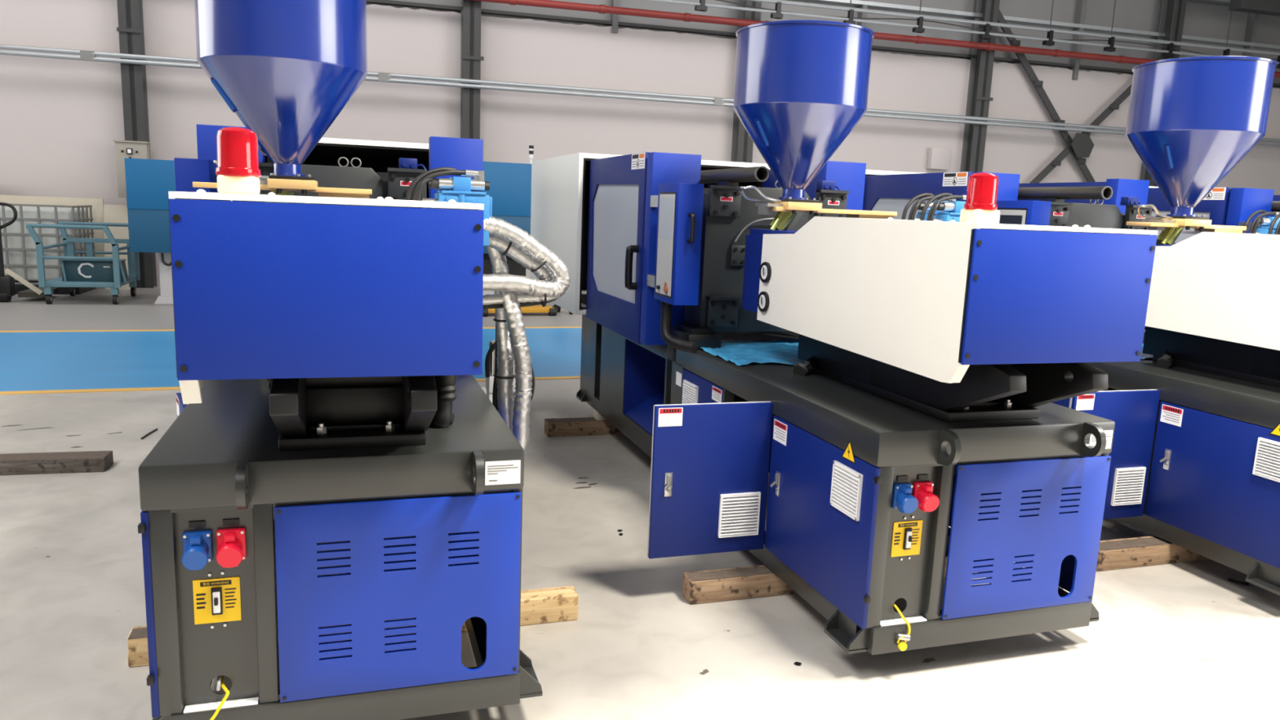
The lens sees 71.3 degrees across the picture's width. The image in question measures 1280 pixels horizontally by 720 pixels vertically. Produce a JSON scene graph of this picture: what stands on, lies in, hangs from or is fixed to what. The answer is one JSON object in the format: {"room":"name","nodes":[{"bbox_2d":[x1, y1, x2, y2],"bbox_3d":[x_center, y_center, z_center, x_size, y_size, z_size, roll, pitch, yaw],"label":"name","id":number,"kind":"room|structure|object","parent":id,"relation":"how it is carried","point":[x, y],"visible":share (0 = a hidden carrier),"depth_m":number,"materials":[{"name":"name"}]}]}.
{"room":"factory floor","nodes":[
{"label":"factory floor","id":0,"kind":"room"},
{"bbox_2d":[0,286,1279,719],"bbox_3d":[3.779,0.787,6.154,40.000,0.105,32.000,-1,10,-18],"label":"floor","id":1,"kind":"structure","parent":0,"point":[86,371],"depth_m":3.64,"materials":[{"name":"concrete"}]},
{"bbox_2d":[0,202,58,302],"bbox_3d":[-8.803,-1.515,12.395,0.962,1.351,0.860,-1,10,-18],"label":"jack","id":2,"kind":"object","parent":1,"relation":"on","point":[7,287],"visible":0.99,"depth_m":12.15,"materials":[{"name":"black paint"}]},
{"bbox_2d":[0,203,96,294],"bbox_3d":[-9.362,-1.694,13.429,1.815,1.314,0.960,-1,10,-18],"label":"tank","id":3,"kind":"object","parent":1,"relation":"on","point":[19,247],"visible":0.53,"depth_m":13.13,"materials":[{"name":"plastic"}]},
{"bbox_2d":[0,195,105,288],"bbox_3d":[-9.320,-1.858,14.084,1.560,1.420,0.060,-1,10,-18],"label":"leaning board","id":4,"kind":"object","parent":1,"relation":"on","point":[97,204],"visible":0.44,"depth_m":14.09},
{"bbox_2d":[0,450,113,475],"bbox_3d":[-3.893,0.592,4.967,1.676,0.083,0.174,0,10,-15],"label":"timber beam","id":5,"kind":"structure","parent":1,"relation":"on","point":[42,463],"depth_m":5.06,"materials":[{"name":"brown wood"}]},
{"bbox_2d":[25,221,140,304],"bbox_3d":[-7.872,-1.395,12.703,1.072,1.085,1.270,-1,10,-18],"label":"cart","id":6,"kind":"object","parent":1,"relation":"on","point":[48,285],"visible":0.86,"depth_m":12.22,"materials":[{"name":"teal paint"}]},
{"bbox_2d":[60,258,128,282],"bbox_3d":[-7.565,-1.251,12.424,0.800,0.304,0.290,0,10,-14],"label":"tool case","id":7,"kind":"object","parent":6,"relation":"on","point":[74,270],"visible":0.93,"depth_m":12.30,"materials":[{"name":"teal paint"}]},
{"bbox_2d":[66,237,136,278],"bbox_3d":[-7.795,-1.477,12.921,0.840,0.560,0.100,-1,10,-18],"label":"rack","id":8,"kind":"object","parent":6,"relation":"on","point":[70,242],"visible":0.54,"depth_m":12.84,"materials":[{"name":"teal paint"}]},
{"bbox_2d":[103,204,130,288],"bbox_3d":[-8.337,-1.809,14.295,0.420,1.330,0.280,-1,10,-18],"label":"leaning board","id":9,"kind":"object","parent":1,"relation":"on","point":[112,213],"visible":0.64,"depth_m":14.27,"materials":[{"name":"beige wood"}]},
{"bbox_2d":[141,428,157,439],"bbox_3d":[-3.258,0.489,5.925,0.015,0.013,0.246,1,10,-7],"label":"rod","id":10,"kind":"object","parent":1,"relation":"on","point":[153,431],"visible":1,"depth_m":5.91,"materials":[{"name":"black paint"}]},
{"bbox_2d":[124,145,533,303],"bbox_3d":[-4.410,-2.074,13.323,5.544,2.489,1.000,-1,10,-18],"label":"machine","id":11,"kind":"object","parent":1,"relation":"on","point":[148,182],"visible":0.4,"depth_m":12.20,"materials":[{"name":"grey paint"}]},
{"bbox_2d":[126,586,578,667],"bbox_3d":[-1.006,0.978,3.314,1.576,0.105,0.105,-1,10,-18],"label":"timber beam","id":12,"kind":"structure","parent":1,"relation":"on","point":[557,604],"depth_m":3.46,"materials":[{"name":"beige wood"}]},
{"bbox_2d":[137,0,570,719],"bbox_3d":[-1.467,-0.494,4.664,1.534,2.305,5.257,-1,10,-18],"label":"machine","id":13,"kind":"object","parent":12,"relation":"on","point":[329,300],"visible":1,"depth_m":2.49,"materials":[{"name":"grey paint"}]},
{"bbox_2d":[181,520,213,570],"bbox_3d":[-1.174,0.493,2.360,0.070,0.116,0.070,-1,10,-18],"label":"power socket","id":14,"kind":"object","parent":13,"relation":"attached to","point":[197,536],"depth_m":2.37,"materials":[{"name":"blue plastic"}]},
{"bbox_2d":[216,518,246,568],"bbox_3d":[-1.095,0.493,2.385,0.072,0.117,0.071,-1,10,-18],"label":"power socket","id":15,"kind":"object","parent":13,"relation":"attached to","point":[231,533],"depth_m":2.39,"materials":[{"name":"red plastic"}]},
{"bbox_2d":[480,386,486,394],"bbox_3d":[-1.100,0.317,6.992,0.340,0.165,0.260,-1,10,-18],"label":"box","id":16,"kind":"object","parent":1,"relation":"on","point":[484,388],"visible":0.02,"depth_m":6.98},
{"bbox_2d":[484,340,515,404],"bbox_3d":[-0.828,0.262,5.351,0.228,0.845,0.163,-1,10,-18],"label":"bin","id":17,"kind":"object","parent":1,"relation":"on","point":[490,357],"visible":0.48,"depth_m":5.25,"materials":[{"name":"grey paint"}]},
{"bbox_2d":[482,305,556,316],"bbox_3d":[-1.879,-0.714,12.989,1.270,0.120,0.410,-2,11,-23],"label":"truck","id":18,"kind":"object","parent":1,"relation":"on","point":[551,311],"visible":0.59,"depth_m":12.98,"materials":[{"name":"paint"}]},
{"bbox_2d":[552,304,573,314],"bbox_3d":[-1.183,-1.159,13.381,0.302,0.920,0.389,-1,10,-18],"label":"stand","id":19,"kind":"object","parent":1,"relation":"on","point":[558,308],"visible":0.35,"depth_m":13.51,"materials":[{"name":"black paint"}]},
{"bbox_2d":[544,417,622,436],"bbox_3d":[0.132,0.468,6.576,1.676,0.105,0.134,-1,10,-18],"label":"timber beam","id":20,"kind":"structure","parent":1,"relation":"on","point":[576,426],"depth_m":6.34,"materials":[{"name":"brown wood"}]},
{"bbox_2d":[592,408,607,420],"bbox_3d":[-0.237,0.390,6.442,0.180,0.064,0.120,-1,10,-18],"label":"block","id":21,"kind":"object","parent":20,"relation":"on","point":[596,415],"visible":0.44,"depth_m":6.38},
{"bbox_2d":[793,662,801,666],"bbox_3d":[0.572,1.104,3.239,0.024,0.006,0.020,8,11,30],"label":"chip","id":22,"kind":"object","parent":1,"relation":"on","point":[797,664],"visible":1,"depth_m":3.23,"materials":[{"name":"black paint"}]},
{"bbox_2d":[682,554,977,604],"bbox_3d":[0.958,0.944,3.976,1.611,0.105,0.104,-1,10,-18],"label":"timber beam","id":23,"kind":"structure","parent":1,"relation":"on","point":[700,587],"depth_m":3.75,"materials":[{"name":"brown wood"}]},
{"bbox_2d":[529,19,1158,655],"bbox_3d":[0.401,-0.524,5.278,1.734,2.305,5.257,-1,10,-18],"label":"machine","id":24,"kind":"object","parent":23,"relation":"on","point":[895,384],"visible":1,"depth_m":3.44,"materials":[{"name":"grey paint"}]},
{"bbox_2d":[681,379,698,404],"bbox_3d":[0.257,0.193,4.598,0.012,0.150,0.190,-1,10,-18],"label":"vent grille","id":25,"kind":"object","parent":24,"relation":"attached to","point":[690,387],"depth_m":4.58,"materials":[{"name":"white plastic"}]},
{"bbox_2d":[717,492,760,537],"bbox_3d":[0.417,0.649,3.742,0.180,0.186,0.012,-1,10,-18],"label":"vent grille","id":26,"kind":"object","parent":24,"relation":"attached to","point":[739,513],"depth_m":3.74,"materials":[{"name":"white plastic"}]},
{"bbox_2d":[830,460,862,520],"bbox_3d":[0.730,0.461,3.160,0.012,0.165,0.180,-1,10,-18],"label":"vent grille","id":27,"kind":"object","parent":24,"relation":"attached to","point":[846,486],"depth_m":3.15,"materials":[{"name":"white plastic"}]},
{"bbox_2d":[890,475,918,513],"bbox_3d":[0.908,0.461,3.041,0.070,0.116,0.070,-1,10,-18],"label":"power socket","id":28,"kind":"object","parent":24,"relation":"attached to","point":[904,488],"depth_m":3.05,"materials":[{"name":"blue plastic"}]},
{"bbox_2d":[911,474,939,511],"bbox_3d":[0.987,0.460,3.067,0.072,0.117,0.071,-1,10,-18],"label":"power socket","id":29,"kind":"object","parent":24,"relation":"attached to","point":[922,485],"depth_m":3.07,"materials":[{"name":"red plastic"}]},
{"bbox_2d":[1096,535,1208,571],"bbox_3d":[2.926,0.931,4.516,1.633,0.105,0.119,-1,10,-18],"label":"timber beam","id":30,"kind":"structure","parent":1,"relation":"on","point":[1129,553],"depth_m":4.31,"materials":[{"name":"brown wood"}]},
{"bbox_2d":[862,55,1279,595],"bbox_3d":[2.388,-0.553,5.916,1.734,2.305,5.257,-1,10,-18],"label":"machine","id":31,"kind":"object","parent":30,"relation":"on","point":[1194,467],"visible":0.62,"depth_m":4.28,"materials":[{"name":"grey paint"}]},
{"bbox_2d":[1111,466,1146,506],"bbox_3d":[2.398,0.620,4.380,0.180,0.186,0.012,-1,10,-18],"label":"vent grille","id":32,"kind":"object","parent":31,"relation":"attached to","point":[1127,483],"depth_m":4.37,"materials":[{"name":"white plastic"}]},
{"bbox_2d":[1252,437,1279,482],"bbox_3d":[2.709,0.432,3.797,0.012,0.165,0.180,-1,10,-18],"label":"vent grille","id":33,"kind":"object","parent":31,"relation":"attached to","point":[1266,451],"depth_m":3.84,"materials":[{"name":"white plastic"}]},
{"bbox_2d":[1228,577,1248,586],"bbox_3d":[2.788,1.034,4.154,0.081,0.010,0.012,11,13,41],"label":"rod","id":34,"kind":"object","parent":1,"relation":"on","point":[1229,579],"visible":1,"depth_m":4.15,"materials":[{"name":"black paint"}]},
{"bbox_3d":[4.981,0.897,5.199,1.603,0.104,0.119,-1,10,-18],"label":"timber beam","id":35,"kind":"structure","parent":1,"relation":"on","visible":0},
{"bbox_2d":[1144,186,1279,329],"bbox_3d":[4.546,-0.586,6.612,1.421,2.307,5.259,-1,10,-18],"label":"machine","id":36,"kind":"object","parent":35,"relation":"on","point":[1224,206],"visible":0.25,"depth_m":6.13,"materials":[{"name":"grey paint"}]},
{"bbox_2d":[0,0,1279,286],"bbox_3d":[0.352,-5.525,16.491,40.480,8.600,0.379,0,10,-15],"label":"wall","id":37,"kind":"structure","parent":0,"point":[60,119],"depth_m":16.17,"materials":[{"name":"white paint"}]},
{"bbox_2d":[112,139,151,197],"bbox_3d":[-8.039,-3.021,14.163,0.480,0.885,0.250,-1,10,-18],"label":"electrical box","id":38,"kind":"object","parent":37,"relation":"attached to","point":[123,148],"visible":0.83,"depth_m":14.04,"materials":[{"name":"white metal"}]},
{"bbox_2d":[126,147,133,154],"bbox_3d":[-8.014,-3.280,14.009,0.080,0.090,0.035,-1,10,-18],"label":"switch","id":39,"kind":"object","parent":38,"relation":"attached to","point":[129,150],"depth_m":14.00,"materials":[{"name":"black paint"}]},
{"bbox_2d":[116,0,156,288],"bbox_3d":[-7.995,-5.390,14.031,0.370,8.500,0.355,-1,10,-18],"label":"column","id":40,"kind":"structure","parent":37,"relation":"attached to","point":[130,28],"depth_m":14.11,"materials":[{"name":"metal"}]},
{"bbox_2d":[460,0,484,138],"bbox_3d":[-2.896,-5.412,15.357,0.370,8.500,0.355,-1,10,-18],"label":"column","id":41,"kind":"structure","parent":37,"relation":"attached to","point":[471,58],"depth_m":15.30,"materials":[{"name":"metal"}]},
{"bbox_2d":[730,0,761,162],"bbox_3d":[2.010,-5.432,16.633,0.370,8.500,0.355,-1,10,-18],"label":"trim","id":42,"kind":"structure","parent":37,"relation":"attached to","point":[742,144],"depth_m":16.73,"materials":[{"name":"paint"}]},
{"bbox_2d":[926,146,951,169],"bbox_3d":[6.032,-4.066,18.022,0.440,0.420,0.150,-1,10,-18],"label":"box","id":43,"kind":"object","parent":37,"relation":"attached to","point":[938,158],"visible":1,"depth_m":17.95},
{"bbox_2d":[960,0,999,172],"bbox_3d":[6.828,-5.452,17.886,0.370,8.500,0.355,-1,10,-18],"label":"steel column","id":44,"kind":"structure","parent":37,"relation":"attached to","point":[981,67],"depth_m":17.86,"materials":[{"name":"metal"}]},
{"bbox_2d":[746,0,1279,55],"bbox_3d":[9.559,-7.677,17.508,21.236,2.635,0.070,0,10,-15],"label":"busbar","id":45,"kind":"object","parent":37,"relation":"attached to","point":[784,2],"visible":1,"depth_m":17.14,"materials":[{"name":"paint"}]},
{"bbox_2d":[646,0,1279,68],"bbox_3d":[9.502,-6.271,17.748,21.236,0.270,0.111,0,10,-15],"label":"busbar","id":46,"kind":"object","parent":45,"relation":"attached to","point":[701,6],"visible":0.88,"depth_m":16.72,"materials":[{"name":"black paint"}]},
{"bbox_2d":[716,0,1277,59],"bbox_3d":[8.648,-6.308,17.560,18.492,0.140,0.023,0,10,-15],"label":"cable","id":47,"kind":"object","parent":46,"relation":"hanging from","point":[717,0],"visible":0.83,"depth_m":16.88,"materials":[{"name":"paint"}]},
{"bbox_2d":[997,9,1095,182],"bbox_3d":[8.955,-4.546,18.577,4.486,5.234,0.110,0,10,-15],"label":"brace","id":48,"kind":"object","parent":37,"relation":"attached to","point":[1037,84],"visible":0.58,"depth_m":18.25,"materials":[{"name":"paint"}]},
{"bbox_2d":[1030,52,1166,182],"bbox_3d":[8.951,-4.391,18.562,4.498,4.344,0.110,0,10,-15],"label":"brace","id":49,"kind":"object","parent":37,"relation":"attached to","point":[1115,104],"visible":0.47,"depth_m":18.58,"materials":[{"name":"paint"}]},
{"bbox_2d":[1071,132,1093,157],"bbox_3d":[9.185,-4.451,18.524,0.580,0.500,0.030,-1,10,-18],"label":"gusset plate","id":50,"kind":"object","parent":49,"relation":"attached to","point":[1082,144],"visible":1,"depth_m":18.51,"materials":[{"name":"paint"}]},
{"bbox_2d":[1139,0,1186,186],"bbox_3d":[11.122,-5.471,19.003,0.370,8.500,0.355,-1,10,-18],"label":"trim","id":51,"kind":"structure","parent":37,"relation":"attached to","point":[1167,6],"depth_m":18.74,"materials":[{"name":"paint"}]},
{"bbox_3d":[-15.180,-3.213,-0.735,0.200,8.600,32.000,-1,10,-18],"label":"wall","id":52,"kind":"structure","parent":0,"visible":0},
{"bbox_2d":[0,44,1279,146],"bbox_3d":[0.476,-4.748,16.157,40.068,0.151,0.100,0,10,-15],"label":"overhead pipe","id":53,"kind":"object","parent":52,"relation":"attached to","point":[90,55],"visible":0.78,"depth_m":15.61,"materials":[{"name":"grey metal"}]},
{"bbox_2d":[472,0,1279,77],"bbox_3d":[0.552,-6.120,15.859,40.068,0.147,0.147,0,10,-15],"label":"pipe","id":54,"kind":"object","parent":52,"relation":"attached to","point":[600,8],"visible":0.6,"depth_m":16.80,"materials":[{"name":"metal"}]},
{"bbox_3d":[23.081,-3.778,11.585,0.200,8.600,32.000,-1,10,-18],"label":"wall","id":55,"kind":"structure","parent":0,"visible":0},
{"bbox_2d":[1229,0,1279,16],"bbox_3d":[16.103,-7.337,19.062,8.429,0.450,0.250,0,10,-15],"label":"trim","id":56,"kind":"structure","parent":55,"relation":"attached to","point":[1272,7],"depth_m":18.07,"materials":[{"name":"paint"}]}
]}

